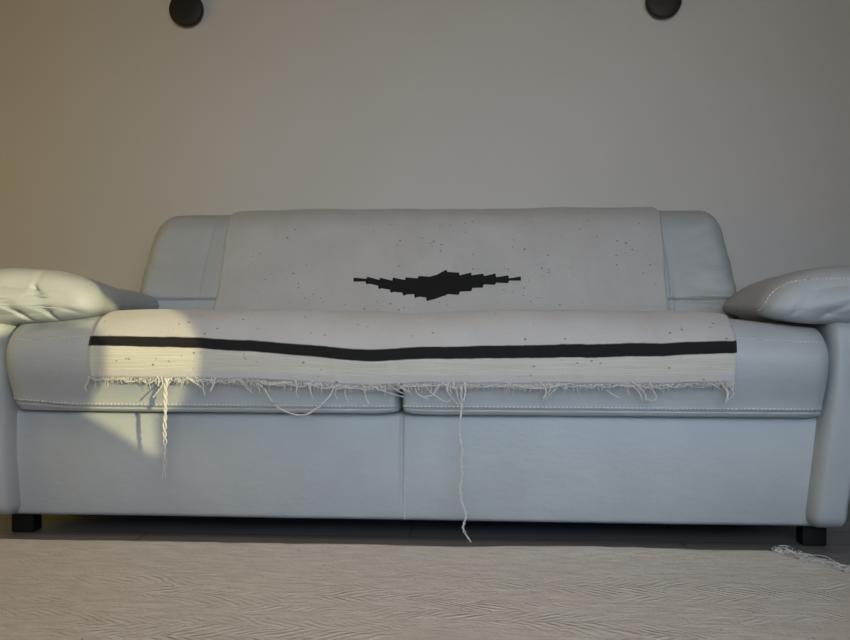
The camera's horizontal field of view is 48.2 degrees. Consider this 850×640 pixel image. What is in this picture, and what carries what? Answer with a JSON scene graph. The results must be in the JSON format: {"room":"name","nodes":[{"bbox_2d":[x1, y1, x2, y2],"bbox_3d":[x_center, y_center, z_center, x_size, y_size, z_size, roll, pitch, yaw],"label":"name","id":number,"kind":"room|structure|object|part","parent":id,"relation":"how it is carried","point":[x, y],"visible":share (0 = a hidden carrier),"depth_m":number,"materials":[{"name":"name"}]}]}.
{"room":"living room","nodes":[
{"label":"living room","id":0,"kind":"room"},
{"bbox_2d":[0,0,849,292],"bbox_3d":[0.028,-0.828,3.025,5.400,2.600,0.120,0,1,4],"label":"wall","id":1,"kind":"structure","parent":0,"point":[119,119],"depth_m":2.97,"materials":[{"name":"paint"}]},
{"bbox_2d":[169,0,203,26],"bbox_3d":[-0.753,-0.980,3.001,0.108,0.108,0.032,0,1,4],"label":"disc","id":2,"kind":"object","parent":1,"relation":"attached to","point":[185,13],"visible":1,"depth_m":2.98,"materials":[{"name":"black plastic"}]},
{"bbox_2d":[645,0,681,18],"bbox_3d":[0.727,-0.974,2.898,0.108,0.108,0.032,0,1,4],"label":"disc","id":3,"kind":"object","parent":1,"relation":"attached to","point":[660,9],"visible":1,"depth_m":2.88,"materials":[{"name":"black plastic"}]},
{"bbox_2d":[0,501,849,564],"bbox_3d":[-0.114,0.554,1.001,5.640,0.100,4.220,0,1,4],"label":"floor","id":4,"kind":"structure","parent":0,"point":[54,527],"depth_m":2.15,"materials":[{"name":"grey carpet"}]},
{"bbox_2d":[0,210,849,545],"bbox_3d":[-0.007,0.085,2.464,2.376,0.793,0.981,0,1,4],"label":"sofa","id":5,"kind":"object","parent":4,"relation":"on","point":[777,453],"visible":0.69,"depth_m":2.05,"materials":[{"name":"grey leather"}]},
{"bbox_3d":[-0.937,0.210,2.509,0.118,0.438,0.876,0,1,4],"label":"armrest","id":6,"kind":"part","parent":5,"relation":"part of","materials":[{"name":"grey leather"}]},
{"bbox_2d":[6,316,402,413],"bbox_3d":[-0.464,0.091,2.338,0.860,0.220,0.666,0,1,4],"label":"seat cushion","id":7,"kind":"object","parent":5,"relation":"on","point":[47,372],"depth_m":2.04,"materials":[{"name":"grey leather"}]},
{"bbox_2d":[84,207,736,541],"bbox_3d":[-0.012,0.063,2.441,1.359,0.779,0.962,0,1,4],"label":"throw blanket","id":8,"kind":"object","parent":5,"relation":"on","point":[370,298],"visible":1,"depth_m":2.04,"materials":[{"name":"fabric"}]},
{"bbox_3d":[-0.018,0.315,2.452,1.800,0.240,0.805,0,1,4],"label":"panel","id":9,"kind":"part","parent":5,"relation":"part of","materials":[{"name":"grey leather"}]},
{"bbox_3d":[0.025,-0.140,2.753,1.694,0.353,0.307,0,1,4],"label":"backrest","id":10,"kind":"part","parent":5,"relation":"part of","materials":[{"name":"grey leather"}]},
{"bbox_2d":[402,319,828,417],"bbox_3d":[0.410,0.093,2.278,0.888,0.222,0.665,0,1,4],"label":"seat cushion","id":11,"kind":"object","parent":5,"relation":"on","point":[782,370],"depth_m":1.97,"materials":[{"name":"grey leather"}]},
{"bbox_3d":[0.900,0.212,2.381,0.139,0.438,0.875,0,1,4],"label":"armrest","id":12,"kind":"part","parent":5,"relation":"part of","materials":[{"name":"grey leather"}]},
{"bbox_2d":[0,539,849,639],"bbox_3d":[-0.512,0.485,1.485,2.937,0.022,1.192,0,1,4],"label":"rug","id":13,"kind":"object","parent":4,"relation":"on","point":[50,589],"visible":1,"depth_m":1.67,"materials":[{"name":"fabric"}]}
]}

